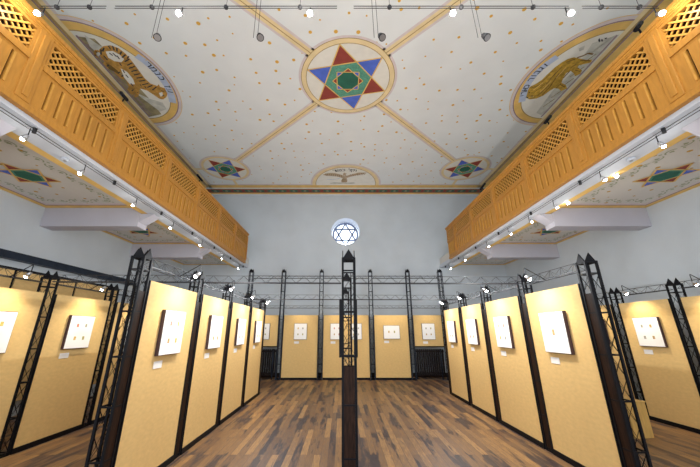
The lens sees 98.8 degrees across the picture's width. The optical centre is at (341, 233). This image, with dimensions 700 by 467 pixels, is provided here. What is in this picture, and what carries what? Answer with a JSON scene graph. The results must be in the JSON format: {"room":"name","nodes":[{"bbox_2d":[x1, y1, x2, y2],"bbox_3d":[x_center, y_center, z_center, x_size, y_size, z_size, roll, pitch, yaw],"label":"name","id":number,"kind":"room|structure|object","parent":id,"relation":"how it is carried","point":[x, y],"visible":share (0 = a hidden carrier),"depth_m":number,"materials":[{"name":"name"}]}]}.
{"room":"house of worship","nodes":[
{"label":"house of worship","id":0,"kind":"room"},
{"bbox_2d":[0,189,182,416],"bbox_3d":[-6.650,-0.298,5.748,0.300,7.320,13.350,0,-18,0],"label":"wall","id":1,"kind":"structure","parent":0,"point":[21,231],"depth_m":6.98,"materials":[{"name":"paint"}]},
{"bbox_2d":[0,118,16,135],"bbox_3d":[-5.305,-1.289,3.647,2.390,0.425,0.300,0,-18,0],"label":"trim","id":2,"kind":"structure","parent":1,"relation":"attached to","point":[5,127],"depth_m":3.72,"materials":[{"name":"paint"}]},
{"bbox_2d":[0,248,133,285],"bbox_3d":[-6.418,-0.101,4.186,0.155,0.140,10.500,0,-18,0],"label":"wall rail","id":3,"kind":"object","parent":1,"relation":"attached to","point":[5,254],"visible":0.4,"depth_m":6.62,"materials":[{"name":"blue metal"}]},
{"bbox_2d":[0,265,17,287],"bbox_3d":[-6.380,1.642,4.844,0.060,2.470,1.368,0,-18,0],"label":"display board","id":4,"kind":"object","parent":3,"relation":"hanging from","point":[5,282],"visible":0.67,"depth_m":5.70,"materials":[{"name":"wood"}]},
{"bbox_2d":[40,208,159,230],"bbox_3d":[-5.305,-0.312,6.652,2.390,0.425,0.300,0,-18,0],"label":"trim","id":5,"kind":"structure","parent":1,"relation":"attached to","point":[54,219],"depth_m":6.52,"materials":[{"name":"paint"}]},
{"bbox_2d":[130,244,211,259],"bbox_3d":[-5.305,0.575,9.382,2.390,0.425,0.300,0,-18,0],"label":"trim","id":6,"kind":"structure","parent":1,"relation":"attached to","point":[159,251],"depth_m":9.26,"materials":[{"name":"paint"}]},
{"bbox_2d":[0,134,248,264],"bbox_3d":[-5.165,-0.896,5.943,2.670,0.262,13.350,0,-18,0],"label":"ceiling","id":7,"kind":"structure","parent":0,"point":[25,173],"depth_m":5.77,"materials":[{"name":"white paint"}]},
{"bbox_2d":[0,0,248,262],"bbox_3d":[-3.830,-1.380,5.785,0.220,1.200,12.750,0,-18,0],"label":"balcony railing","id":8,"kind":"object","parent":7,"relation":"attached to","point":[41,75],"visible":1,"depth_m":4.54,"materials":[{"name":"brown wood"}]},
{"bbox_2d":[179,196,509,372],"bbox_3d":[0.080,1.857,12.382,13.760,7.320,0.600,0,-18,0],"label":"wall","id":9,"kind":"structure","parent":0,"point":[293,234],"depth_m":12.36,"materials":[{"name":"paint"}]},
{"bbox_2d":[0,107,243,267],"bbox_3d":[-3.880,-0.445,6.412,0.066,0.070,11.321,0,-18,0],"label":"track","id":10,"kind":"object","parent":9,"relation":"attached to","point":[34,130],"visible":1,"depth_m":4.68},
{"bbox_2d":[0,96,247,267],"bbox_3d":[-4.110,-0.721,5.886,0.580,0.130,13.350,0,-18,0],"label":"trim","id":11,"kind":"structure","parent":9,"relation":"attached to","point":[36,143],"depth_m":4.87,"materials":[{"name":"white paint"}]},
{"bbox_2d":[211,194,478,195],"bbox_3d":[0.080,-1.696,13.195,13.160,0.060,0.050,0,-18,0],"label":"trim","id":12,"kind":"structure","parent":9,"relation":"attached to","point":[211,194],"depth_m":13.18,"materials":[{"name":"brown paint"}]},
{"bbox_2d":[332,222,358,244],"bbox_3d":[0.150,0.065,13.209,1.200,1.200,0.095,0,-18,0],"label":"window","id":13,"kind":"structure","parent":9,"relation":"in","point":[345,233],"depth_m":13.25,"materials":[{"name":"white glass"}]},
{"bbox_2d":[261,373,446,376],"bbox_3d":[0.080,5.176,10.978,13.160,0.140,0.020,0,-18,0],"label":"baseboard","id":14,"kind":"structure","parent":9,"relation":"attached to","point":[319,374],"depth_m":10.95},
{"bbox_2d":[440,96,699,267],"bbox_3d":[4.290,-0.721,5.886,0.580,0.130,13.350,0,-18,0],"label":"trim","id":15,"kind":"structure","parent":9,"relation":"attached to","point":[674,135],"depth_m":4.86,"materials":[{"name":"white paint"}]},
{"bbox_2d":[445,107,699,267],"bbox_3d":[4.060,-0.445,6.412,0.066,0.070,11.321,0,-18,0],"label":"track","id":16,"kind":"object","parent":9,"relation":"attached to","point":[663,130],"visible":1,"depth_m":4.67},
{"bbox_2d":[26,0,673,193],"bbox_3d":[0.080,-3.821,7.051,13.760,0.215,13.650,0,-18,0],"label":"ceiling","id":17,"kind":"structure","parent":0,"point":[321,104],"depth_m":7.06,"materials":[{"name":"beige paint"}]},
{"bbox_2d":[40,0,106,9],"bbox_3d":[-3.245,-3.673,3.927,0.790,2.035,0.056,0,-18,0],"label":"track","id":18,"kind":"object","parent":17,"relation":"hanging from","point":[55,6],"visible":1,"depth_m":3.62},
{"bbox_2d":[55,14,181,125],"bbox_3d":[-4.764,-3.656,7.234,1.372,0.009,3.240,0,-18,0],"label":"painting","id":19,"kind":"object","parent":17,"relation":"on","point":[115,42],"depth_m":6.69,"materials":[{"name":"multicoloured paint"}]},
{"bbox_2d":[151,0,164,41],"bbox_3d":[-2.267,-3.467,4.001,0.175,2.378,0.088,-10,-21,28],"label":"spotlight","id":20,"kind":"object","parent":17,"relation":"hanging from","point":[157,37],"visible":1,"depth_m":3.63,"materials":[{"name":"grey metal"}]},
{"bbox_2d":[115,0,336,9],"bbox_3d":[-1.400,-3.673,3.927,2.680,2.035,0.056,0,-18,0],"label":"track","id":21,"kind":"object","parent":17,"relation":"hanging from","point":[152,7],"visible":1,"depth_m":3.62,"materials":[{"name":"metal"}]},
{"bbox_2d":[253,3,263,41],"bbox_3d":[-1.026,-3.467,4.001,0.175,2.378,0.088,-10,-21,28],"label":"spotlight","id":22,"kind":"object","parent":17,"relation":"hanging from","point":[260,37],"visible":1,"depth_m":3.63,"materials":[{"name":"grey metal"}]},
{"bbox_2d":[311,164,380,184],"bbox_3d":[0.150,-2.247,11.571,2.856,0.009,1.659,0,-18,0],"label":"painting","id":23,"kind":"object","parent":17,"relation":"on","point":[321,174],"depth_m":11.52,"materials":[{"name":"beige paint"}]},
{"bbox_2d":[371,0,385,41],"bbox_3d":[0.446,-3.467,4.001,0.175,2.378,0.088,-10,-21,28],"label":"spotlight","id":24,"kind":"object","parent":17,"relation":"hanging from","point":[381,36],"visible":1,"depth_m":3.63,"materials":[{"name":"grey metal"}]},
{"bbox_2d":[354,0,568,9],"bbox_3d":[1.440,-3.673,3.927,2.600,2.035,0.056,0,-18,0],"label":"track","id":25,"kind":"object","parent":17,"relation":"hanging from","point":[389,7],"visible":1,"depth_m":3.62,"materials":[{"name":"metal"}]},
{"bbox_2d":[470,1,490,41],"bbox_3d":[1.712,-3.467,4.001,0.175,2.378,0.088,-10,-21,28],"label":"spotlight","id":26,"kind":"object","parent":17,"relation":"hanging from","point":[485,36],"visible":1,"depth_m":3.63,"materials":[{"name":"grey metal"}]},
{"bbox_2d":[509,14,639,125],"bbox_3d":[4.964,-3.656,7.234,1.372,0.009,3.240,0,-18,0],"label":"painting","id":27,"kind":"object","parent":17,"relation":"on","point":[578,41],"depth_m":6.69,"materials":[{"name":"multicoloured paint"}]},
{"bbox_2d":[582,0,658,9],"bbox_3d":[3.360,-3.673,3.927,0.920,2.035,0.056,0,-18,0],"label":"track","id":28,"kind":"object","parent":17,"relation":"hanging from","point":[601,6],"visible":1,"depth_m":3.62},
{"bbox_2d":[0,377,699,466],"bbox_3d":[0.080,3.324,4.729,13.760,0.200,13.650,0,-18,0],"label":"floor","id":29,"kind":"structure","parent":0,"point":[290,423],"depth_m":4.74,"materials":[{"name":"brown wood"}]},
{"bbox_2d":[0,287,45,443],"bbox_3d":[-4.524,1.740,3.656,0.072,2.150,1.187,0,-18,0],"label":"display board","id":30,"kind":"object","parent":29,"relation":"on","point":[28,304],"visible":1,"depth_m":4.13,"materials":[{"name":"yellow fabric"}]},
{"bbox_2d":[0,311,17,353],"bbox_3d":[-4.474,1.255,3.814,0.050,0.530,0.500,0,-18,0],"label":"picture frame","id":31,"kind":"object","parent":30,"relation":"attached to","point":[7,318],"visible":1,"depth_m":3.97,"materials":[{"name":"paper"}]},
{"bbox_2d":[0,270,59,458],"bbox_3d":[-4.577,1.785,4.362,0.157,2.500,0.157,0,-18,0],"label":"post","id":32,"kind":"object","parent":29,"relation":"on","point":[55,276],"visible":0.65,"depth_m":4.35,"materials":[{"name":"black metal"}]},
{"bbox_2d":[0,266,46,282],"bbox_3d":[-4.577,0.514,4.054,0.101,0.119,1.208,0,-18,0],"label":"beam","id":33,"kind":"structure","parent":32,"relation":"attached to","point":[15,277],"depth_m":4.32,"materials":[{"name":"grey metal"}]},
{"bbox_2d":[11,268,76,400],"bbox_3d":[-6.380,2.075,6.175,0.060,2.470,1.368,0,-18,0],"label":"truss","id":34,"kind":"object","parent":32,"relation":"attached to","point":[19,284],"visible":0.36,"depth_m":6.22,"materials":[{"name":"black metal"}]},
{"bbox_2d":[52,275,193,282],"bbox_3d":[-3.422,0.713,4.731,2.139,0.119,0.101,0,-18,-1],"label":"beam","id":35,"kind":"structure","parent":32,"relation":"attached to","point":[59,281],"depth_m":4.73,"materials":[{"name":"grey metal"}]},
{"bbox_2d":[9,294,110,454],"bbox_3d":[-4.524,2.160,4.950,0.072,2.150,1.167,0,-18,0],"label":"display board","id":36,"kind":"object","parent":29,"relation":"on","point":[56,400],"visible":0.96,"depth_m":4.78,"materials":[{"name":"yellow fabric"}]},
{"bbox_2d":[60,315,95,348],"bbox_3d":[-4.474,1.675,5.107,0.050,0.530,0.500,0,-18,0],"label":"picture frame","id":37,"kind":"object","parent":36,"relation":"attached to","point":[78,331],"visible":1,"depth_m":5.06,"materials":[{"name":"paper"}]},
{"bbox_2d":[82,284,119,427],"bbox_3d":[-4.577,2.202,5.646,0.157,2.500,0.157,0,-18,0],"label":"post","id":38,"kind":"object","parent":29,"relation":"on","point":[112,289],"visible":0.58,"depth_m":5.66,"materials":[{"name":"black metal"}]},
{"bbox_2d":[52,277,110,292],"bbox_3d":[-4.577,0.934,5.348,0.101,0.119,1.188,0,-18,0],"label":"beam","id":39,"kind":"structure","parent":38,"relation":"attached to","point":[59,277],"depth_m":5.30,"materials":[{"name":"grey metal"}]},
{"bbox_2d":[73,280,116,383],"bbox_3d":[-6.380,2.507,7.507,0.060,2.470,1.368,0,-18,0],"label":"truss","id":40,"kind":"object","parent":38,"relation":"attached to","point":[82,293],"visible":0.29,"depth_m":7.77,"materials":[{"name":"black metal"}]},
{"bbox_2d":[87,302,132,424],"bbox_3d":[-4.524,2.580,6.243,0.072,2.150,1.187,0,-18,0],"label":"display board","id":41,"kind":"object","parent":29,"relation":"on","point":[120,332],"visible":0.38,"depth_m":5.81,"materials":[{"name":"wood"}]},
{"bbox_2d":[84,247,153,466],"bbox_3d":[-2.268,1.362,3.059,0.157,2.500,0.157,0,-18,0],"label":"post","id":42,"kind":"object","parent":29,"relation":"on","point":[110,432],"visible":1,"depth_m":3.05,"materials":[{"name":"black metal"}]},
{"bbox_2d":[113,280,197,466],"bbox_3d":[-2.214,1.740,3.656,0.072,2.150,1.187,0,-18,0],"label":"display board","id":43,"kind":"object","parent":29,"relation":"on","point":[148,432],"visible":0.85,"depth_m":3.52,"materials":[{"name":"yellow fabric"}]},
{"bbox_2d":[154,309,185,355],"bbox_3d":[-2.164,1.255,3.814,0.050,0.530,0.500,0,-18,0],"label":"picture frame","id":44,"kind":"object","parent":43,"relation":"attached to","point":[171,328],"visible":1,"depth_m":3.75,"materials":[{"name":"paper"}]},
{"bbox_2d":[174,271,204,459],"bbox_3d":[-2.268,1.785,4.362,0.157,2.500,0.157,0,-18,0],"label":"post","id":45,"kind":"object","parent":29,"relation":"on","point":[201,277],"visible":0.41,"depth_m":4.35,"materials":[{"name":"black metal"}]},
{"bbox_2d":[144,259,197,282],"bbox_3d":[-2.268,0.514,4.054,0.101,0.119,1.208,0,-18,0],"label":"beam","id":46,"kind":"structure","parent":45,"relation":"attached to","point":[157,270],"depth_m":3.96,"materials":[{"name":"grey metal"}]},
{"bbox_2d":[204,276,340,283],"bbox_3d":[-1.096,0.742,4.822,2.172,0.119,0.101,1,-18,-2],"label":"beam","id":47,"kind":"structure","parent":45,"relation":"attached to","point":[218,282],"depth_m":4.82,"materials":[{"name":"grey metal"}]},
{"bbox_2d":[180,294,229,454],"bbox_3d":[-2.214,2.160,4.950,0.072,2.150,1.167,0,-18,0],"label":"display board","id":48,"kind":"object","parent":29,"relation":"on","point":[204,389],"visible":0.86,"depth_m":4.78,"materials":[{"name":"yellow fabric"}]},
{"bbox_2d":[205,315,222,348],"bbox_3d":[-2.164,1.675,5.107,0.050,0.530,0.500,0,-18,0],"label":"picture frame","id":49,"kind":"object","parent":48,"relation":"attached to","point":[214,331],"visible":1,"depth_m":5.04,"materials":[{"name":"paper"}]},
{"bbox_2d":[216,284,233,426],"bbox_3d":[-2.268,2.202,5.646,0.157,2.500,0.157,0,-18,0],"label":"post","id":50,"kind":"object","parent":29,"relation":"on","point":[228,286],"visible":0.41,"depth_m":5.66,"materials":[{"name":"black metal"}]},
{"bbox_2d":[197,279,228,292],"bbox_3d":[-2.268,0.934,5.348,0.101,0.119,1.188,0,-18,0],"label":"beam","id":51,"kind":"structure","parent":50,"relation":"attached to","point":[222,291],"depth_m":5.30,"materials":[{"name":"grey metal"}]},
{"bbox_2d":[219,302,249,424],"bbox_3d":[-2.214,2.580,6.243,0.072,2.150,1.187,0,-18,0],"label":"display board","id":52,"kind":"object","parent":29,"relation":"on","point":[235,362],"visible":0.84,"depth_m":6.11,"materials":[{"name":"yellow fabric"}]},
{"bbox_2d":[234,318,245,344],"bbox_3d":[-2.164,2.095,6.401,0.050,0.530,0.500,0,-18,0],"label":"picture frame","id":53,"kind":"object","parent":52,"relation":"attached to","point":[241,323],"visible":1,"depth_m":6.33,"materials":[{"name":"paper"}]},
{"bbox_2d":[241,292,252,407],"bbox_3d":[-2.268,2.626,6.949,0.157,2.500,0.157,0,-18,0],"label":"post","id":54,"kind":"object","parent":29,"relation":"on","point":[248,294],"visible":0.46,"depth_m":7.02,"materials":[{"name":"black metal"}]},
{"bbox_2d":[247,269,253,305],"bbox_3d":[-3.450,3.197,10.906,0.157,3.860,0.157,0,-18,0],"label":"post","id":55,"kind":"object","parent":29,"relation":"on","point":[251,270],"visible":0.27,"depth_m":11.34,"materials":[{"name":"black metal"}]},
{"bbox_2d":[263,315,278,346],"bbox_3d":[-2.830,3.518,10.827,1.057,1.100,0.072,0,-18,0],"label":"display board","id":56,"kind":"object","parent":55,"relation":"attached to","point":[273,320],"visible":0.27,"depth_m":10.81,"materials":[{"name":"wood"}]},
{"bbox_2d":[264,323,269,339],"bbox_3d":[-2.830,3.517,10.775,0.460,0.550,0.050,0,-18,0],"label":"picture frame","id":57,"kind":"object","parent":56,"relation":"attached to","point":[267,325],"visible":0.47,"depth_m":10.76,"materials":[{"name":"paper"}]},
{"bbox_2d":[243,307,264,406],"bbox_3d":[-2.214,3.005,7.551,0.072,2.150,1.197,0,-18,0],"label":"display board","id":58,"kind":"object","parent":29,"relation":"on","point":[254,355],"visible":0.84,"depth_m":7.42,"materials":[{"name":"wood"}]},
{"bbox_2d":[253,321,261,342],"bbox_3d":[-2.164,2.520,7.708,0.050,0.530,0.500,0,-18,0],"label":"picture frame","id":59,"kind":"object","parent":58,"relation":"attached to","point":[257,329],"visible":1,"depth_m":7.61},
{"bbox_2d":[258,298,265,394],"bbox_3d":[-2.268,3.052,8.261,0.157,2.500,0.157,0,-18,0],"label":"post","id":60,"kind":"object","parent":29,"relation":"on","point":[264,301],"visible":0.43,"depth_m":8.37,"materials":[{"name":"black metal"}]},
{"bbox_2d":[261,349,276,379],"bbox_3d":[-2.830,4.591,10.569,1.060,1.000,0.179,0,-18,0],"label":"radiator","id":61,"kind":"object","parent":29,"relation":"on","point":[270,354],"visible":0.46,"depth_m":10.57,"materials":[{"name":"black metal"}]},
{"bbox_2d":[275,269,286,379],"bbox_3d":[-2.210,3.197,10.906,0.157,3.860,0.157,0,-18,0],"label":"post","id":62,"kind":"object","parent":29,"relation":"on","point":[283,270],"visible":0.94,"depth_m":10.82,"materials":[{"name":"black metal"}]},
{"bbox_2d":[280,315,318,379],"bbox_3d":[-1.490,4.017,10.665,1.257,2.150,0.072,0,-18,0],"label":"display board","id":63,"kind":"object","parent":29,"relation":"on","point":[298,361],"visible":0.98,"depth_m":10.59,"materials":[{"name":"yellow fabric"}]},
{"bbox_2d":[294,323,306,339],"bbox_3d":[-1.490,3.517,10.775,0.460,0.550,0.050,0,-18,0],"label":"picture frame","id":64,"kind":"object","parent":63,"relation":"attached to","point":[300,329],"visible":1,"depth_m":10.75,"materials":[{"name":"paper"}]},
{"bbox_2d":[317,269,323,379],"bbox_3d":[-0.770,3.197,10.906,0.157,3.860,0.157,0,-18,0],"label":"post","id":65,"kind":"object","parent":29,"relation":"on","point":[321,271],"visible":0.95,"depth_m":10.78,"materials":[{"name":"black metal"}]},
{"bbox_2d":[322,315,369,379],"bbox_3d":[0.150,4.017,10.665,1.657,2.150,0.072,0,-18,0],"label":"display board","id":66,"kind":"object","parent":29,"relation":"on","point":[332,364],"visible":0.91,"depth_m":10.59,"materials":[{"name":"yellow fabric"}]},
{"bbox_2d":[330,323,338,339],"bbox_3d":[-0.190,3.517,10.775,0.460,0.550,0.050,0,-18,0],"label":"picture frame","id":67,"kind":"object","parent":66,"relation":"attached to","point":[334,327],"visible":0.63,"depth_m":10.75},
{"bbox_2d":[352,323,361,339],"bbox_3d":[0.500,3.517,10.775,0.420,0.550,0.050,0,-18,0],"label":"picture frame","id":68,"kind":"object","parent":66,"relation":"attached to","point":[359,325],"visible":0.52,"depth_m":10.76,"materials":[{"name":"paper"}]},
{"bbox_2d":[344,289,349,364],"bbox_3d":[0.075,2.372,6.169,0.157,2.500,0.157,0,-18,0],"label":"post","id":69,"kind":"object","parent":29,"relation":"on","point":[345,290],"visible":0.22,"depth_m":6.21,"materials":[{"name":"black metal"}]},
{"bbox_2d":[344,273,351,364],"bbox_3d":[0.075,1.832,4.505,0.157,2.500,0.157,0,-18,0],"label":"post","id":70,"kind":"object","parent":29,"relation":"on","point":[346,274],"visible":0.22,"depth_m":4.64,"materials":[{"name":"black metal"}]},
{"bbox_2d":[339,299,357,357],"bbox_3d":[0.095,1.422,4.538,0.276,0.840,0.024,0,-18,0],"label":"rack","id":71,"kind":"object","parent":70,"relation":"attached to","point":[340,300],"visible":0.62,"depth_m":4.52,"materials":[{"name":"black metal"}]},
{"bbox_2d":[342,249,357,466],"bbox_3d":[0.075,1.390,3.144,0.157,2.500,0.157,0,-18,0],"label":"post","id":72,"kind":"object","parent":29,"relation":"on","point":[349,372],"visible":1,"depth_m":3.00,"materials":[{"name":"black metal"}]},
{"bbox_2d":[368,269,375,379],"bbox_3d":[1.070,3.197,10.906,0.157,3.860,0.157,0,-18,0],"label":"post","id":73,"kind":"object","parent":29,"relation":"on","point":[370,270],"visible":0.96,"depth_m":10.82,"materials":[{"name":"black metal"}]},
{"bbox_2d":[374,315,411,379],"bbox_3d":[1.780,4.017,10.665,1.237,2.150,0.072,0,-18,0],"label":"display board","id":74,"kind":"object","parent":29,"relation":"on","point":[392,359],"visible":0.84,"depth_m":10.59,"materials":[{"name":"yellow fabric"}]},
{"bbox_2d":[383,325,399,338],"bbox_3d":[1.780,3.541,10.767,0.580,0.460,0.050,0,-18,0],"label":"picture frame","id":75,"kind":"object","parent":74,"relation":"attached to","point":[389,331],"visible":1,"depth_m":10.75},
{"bbox_2d":[405,269,416,379],"bbox_3d":[2.490,3.197,10.906,0.157,3.860,0.157,0,-18,0],"label":"post","id":76,"kind":"object","parent":29,"relation":"on","point":[406,270],"visible":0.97,"depth_m":10.84,"materials":[{"name":"black metal"}]},
{"bbox_2d":[372,275,404,278],"bbox_3d":[1.780,1.652,11.408,1.248,0.119,0.101,0,-18,0],"label":"beam","id":77,"kind":"structure","parent":76,"relation":"attached to","point":[372,275],"depth_m":11.42,"materials":[{"name":"grey metal"}]},
{"bbox_2d":[413,315,443,346],"bbox_3d":[3.105,3.518,10.827,1.047,1.100,0.072,0,-18,0],"label":"display board","id":78,"kind":"object","parent":76,"relation":"attached to","point":[417,319],"visible":0.84,"depth_m":10.81,"materials":[{"name":"wood"}]},
{"bbox_2d":[421,323,435,339],"bbox_3d":[3.105,3.517,10.775,0.460,0.550,0.050,0,-18,0],"label":"picture frame","id":79,"kind":"object","parent":78,"relation":"attached to","point":[428,329],"visible":1,"depth_m":10.75,"materials":[{"name":"paper"}]},
{"bbox_2d":[415,349,445,379],"bbox_3d":[3.105,4.591,10.569,1.050,1.000,0.179,0,-18,0],"label":"radiator","id":80,"kind":"object","parent":29,"relation":"on","point":[425,354],"visible":0.98,"depth_m":10.57,"materials":[{"name":"black metal"}]},
{"bbox_2d":[437,269,448,379],"bbox_3d":[3.720,3.197,10.906,0.157,3.860,0.157,0,-18,0],"label":"post","id":81,"kind":"object","parent":29,"relation":"on","point":[438,270],"visible":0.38,"depth_m":11.20,"materials":[{"name":"black metal"}]},
{"bbox_2d":[441,298,451,394],"bbox_3d":[2.967,3.077,8.337,0.157,2.500,0.157,0,-18,0],"label":"post","id":82,"kind":"object","parent":29,"relation":"on","point":[442,301],"visible":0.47,"depth_m":8.40,"materials":[{"name":"black metal"}]},
{"bbox_2d":[443,308,469,404],"bbox_3d":[2.914,3.041,7.660,0.072,2.150,1.127,0,-18,0],"label":"display board","id":83,"kind":"object","parent":29,"relation":"on","point":[459,387],"visible":0.86,"depth_m":7.51,"materials":[{"name":"wood"}]},
{"bbox_2d":[447,321,457,342],"bbox_3d":[2.864,2.556,7.818,0.050,0.530,0.500,0,-18,0],"label":"picture frame","id":84,"kind":"object","parent":83,"relation":"attached to","point":[452,335],"visible":1,"depth_m":7.71,"materials":[{"name":"paper"}]},
{"bbox_2d":[457,293,471,405],"bbox_3d":[2.967,2.672,7.091,0.157,2.500,0.157,0,-18,0],"label":"post","id":85,"kind":"object","parent":29,"relation":"on","point":[461,296],"visible":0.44,"depth_m":7.13,"materials":[{"name":"black metal"}]},
{"bbox_2d":[252,295,458,299],"bbox_3d":[0.350,1.567,7.361,5.065,0.119,0.103,0,-18,-1],"label":"beam","id":86,"kind":"structure","parent":85,"relation":"attached to","point":[256,295],"depth_m":7.33,"materials":[{"name":"grey metal"}]},
{"bbox_2d":[461,303,496,420],"bbox_3d":[2.914,2.642,6.433,0.072,2.150,1.087,0,-18,0],"label":"display board","id":87,"kind":"object","parent":29,"relation":"on","point":[482,395],"visible":0.89,"depth_m":6.31,"materials":[{"name":"wood"}]},
{"bbox_2d":[466,319,479,344],"bbox_3d":[2.864,2.157,6.591,0.050,0.530,0.500,0,-18,0],"label":"picture frame","id":88,"kind":"object","parent":87,"relation":"attached to","point":[471,324],"visible":1,"depth_m":6.53,"materials":[{"name":"paper"}]},
{"bbox_2d":[479,285,501,423],"bbox_3d":[2.967,2.280,5.883,0.157,2.500,0.157,0,-18,0],"label":"post","id":89,"kind":"object","parent":29,"relation":"on","point":[484,298],"visible":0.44,"depth_m":5.89,"materials":[{"name":"black metal"}]},
{"bbox_2d":[485,280,521,294],"bbox_3d":[2.967,1.005,5.567,0.101,0.119,1.228,0,-18,0],"label":"beam","id":90,"kind":"structure","parent":89,"relation":"attached to","point":[497,291],"depth_m":5.60,"materials":[{"name":"grey metal"}]},
{"bbox_2d":[484,296,545,448],"bbox_3d":[2.914,2.231,5.168,0.072,2.150,1.207,0,-18,0],"label":"display board","id":91,"kind":"object","parent":29,"relation":"on","point":[518,405],"visible":0.89,"depth_m":5.03,"materials":[{"name":"yellow fabric"}]},
{"bbox_2d":[493,316,514,348],"bbox_3d":[2.864,1.746,5.326,0.050,0.530,0.500,0,-18,0],"label":"picture frame","id":92,"kind":"object","parent":91,"relation":"attached to","point":[503,329],"visible":1,"depth_m":5.25,"materials":[{"name":"paper"}]},
{"bbox_2d":[516,274,552,453],"bbox_3d":[2.967,1.850,4.561,0.157,2.500,0.157,0,-18,0],"label":"post","id":93,"kind":"object","parent":29,"relation":"on","point":[540,401],"visible":0.53,"depth_m":4.54,"materials":[{"name":"black metal"}]},
{"bbox_2d":[352,276,520,283],"bbox_3d":[1.521,0.758,4.869,2.721,0.119,0.101,0,-18,-1],"label":"beam","id":94,"kind":"structure","parent":93,"relation":"attached to","point":[352,276],"depth_m":4.87,"materials":[{"name":"grey metal"}]},
{"bbox_2d":[524,284,623,466],"bbox_3d":[2.914,1.811,3.875,0.072,2.150,1.147,0,-18,0],"label":"display board","id":95,"kind":"object","parent":29,"relation":"on","point":[582,432],"visible":0.93,"depth_m":3.73,"materials":[{"name":"yellow fabric"}]},
{"bbox_2d":[538,311,574,354],"bbox_3d":[2.864,1.326,4.033,0.050,0.530,0.500,0,-18,0],"label":"picture frame","id":96,"kind":"object","parent":95,"relation":"attached to","point":[555,329],"visible":1,"depth_m":3.98,"materials":[{"name":"paper"}]},
{"bbox_2d":[575,253,652,466],"bbox_3d":[2.967,1.439,3.297,0.157,2.500,0.157,0,-18,0],"label":"post","id":97,"kind":"object","parent":29,"relation":"on","point":[627,444],"visible":1,"depth_m":3.26,"materials":[{"name":"black metal"}]},
{"bbox_2d":[524,263,584,284],"bbox_3d":[2.967,0.585,4.273,0.101,0.119,1.168,0,-18,0],"label":"beam","id":98,"kind":"structure","parent":97,"relation":"attached to","point":[536,281],"depth_m":4.15,"materials":[{"name":"grey metal"}]},
{"bbox_2d":[600,304,636,398],"bbox_3d":[5.874,2.724,6.685,0.072,2.150,1.017,0,-18,0],"label":"display board","id":99,"kind":"object","parent":29,"relation":"on","point":[621,377],"visible":0.21,"depth_m":6.37,"materials":[{"name":"wood"}]},
{"bbox_2d":[608,288,648,415],"bbox_3d":[5.928,2.372,6.169,0.157,2.500,0.157,0,-18,0],"label":"post","id":100,"kind":"object","parent":29,"relation":"on","point":[611,291],"visible":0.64,"depth_m":6.25,"materials":[{"name":"black metal"}]},
{"bbox_2d":[624,397,653,438],"bbox_3d":[4.720,3.011,4.931,0.360,0.520,0.360,2,-18,-7],"label":"plinth","id":101,"kind":"object","parent":29,"relation":"on","point":[644,418],"visible":0.41,"depth_m":4.77,"materials":[{"name":"wood"}]},
{"bbox_2d":[618,299,699,433],"bbox_3d":[5.874,2.350,5.535,0.072,2.150,1.037,0,-18,0],"label":"display board","id":102,"kind":"object","parent":29,"relation":"on","point":[667,380],"visible":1,"depth_m":5.41,"materials":[{"name":"yellow fabric"}]},
{"bbox_2d":[632,317,667,346],"bbox_3d":[5.824,1.865,5.692,0.050,0.530,0.500,0,-18,0],"label":"picture frame","id":103,"kind":"object","parent":102,"relation":"attached to","point":[649,330],"visible":1,"depth_m":5.65,"materials":[{"name":"paper"}]},
{"bbox_2d":[665,278,699,389],"bbox_3d":[5.928,1.995,5.008,0.157,2.500,0.157,0,-18,0],"label":"post","id":104,"kind":"object","parent":29,"relation":"on","point":[676,281],"visible":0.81,"depth_m":5.17,"materials":[{"name":"black metal"}]},
{"bbox_2d":[617,284,672,295],"bbox_3d":[5.928,1.124,5.933,0.101,0.119,1.058,0,-18,0],"label":"beam","id":105,"kind":"structure","parent":104,"relation":"attached to","point":[652,291],"depth_m":5.84,"materials":[{"name":"grey metal"}]},
{"bbox_2d":[679,296,699,356],"bbox_3d":[5.874,1.967,4.355,0.072,2.150,1.077,0,-18,0],"label":"display board","id":106,"kind":"object","parent":29,"relation":"on","point":[690,305],"visible":1,"depth_m":4.99,"materials":[{"name":"wood"}]},
{"bbox_2d":[440,134,699,264],"bbox_3d":[5.335,-0.896,5.943,2.650,0.262,13.350,0,-18,0],"label":"ceiling","id":107,"kind":"structure","parent":0,"point":[675,170],"depth_m":5.69,"materials":[{"name":"beige paint"}]},
{"bbox_2d":[445,0,699,258],"bbox_3d":[4.010,-1.488,5.452,0.220,1.200,12.050,0,-18,0],"label":"balcony railing","id":108,"kind":"object","parent":107,"relation":"attached to","point":[657,74],"visible":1,"depth_m":4.55,"materials":[{"name":"brown wood"}]},
{"bbox_2d":[633,21,643,33],"bbox_3d":[3.950,-2.740,3.992,0.233,0.283,0.060,6,-19,-18],"label":"lamp","id":109,"kind":"object","parent":108,"relation":"on","point":[640,23],"visible":0.86,"depth_m":3.96,"materials":[{"name":"black metal"}]},
{"bbox_2d":[505,186,699,399],"bbox_3d":[6.810,-0.298,5.748,0.300,7.320,13.350,0,-18,0],"label":"wall","id":110,"kind":"structure","parent":0,"point":[669,249],"depth_m":6.67,"materials":[{"name":"paint"}]},
{"bbox_2d":[477,244,559,259],"bbox_3d":[5.475,0.575,9.382,2.370,0.425,0.300,0,-18,0],"label":"beam","id":111,"kind":"structure","parent":110,"relation":"attached to","point":[498,251],"depth_m":9.25,"materials":[{"name":"paint"}]},
{"bbox_2d":[532,208,651,230],"bbox_3d":[5.475,-0.312,6.652,2.370,0.425,0.300,0,-18,0],"label":"beam","id":112,"kind":"structure","parent":110,"relation":"attached to","point":[563,219],"depth_m":6.52,"materials":[{"name":"paint"}]},
{"bbox_2d":[681,118,699,136],"bbox_3d":[5.475,-1.289,3.647,2.370,0.425,0.300,0,-18,0],"label":"beam","id":113,"kind":"structure","parent":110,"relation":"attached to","point":[693,127],"depth_m":3.72,"materials":[{"name":"paint"}]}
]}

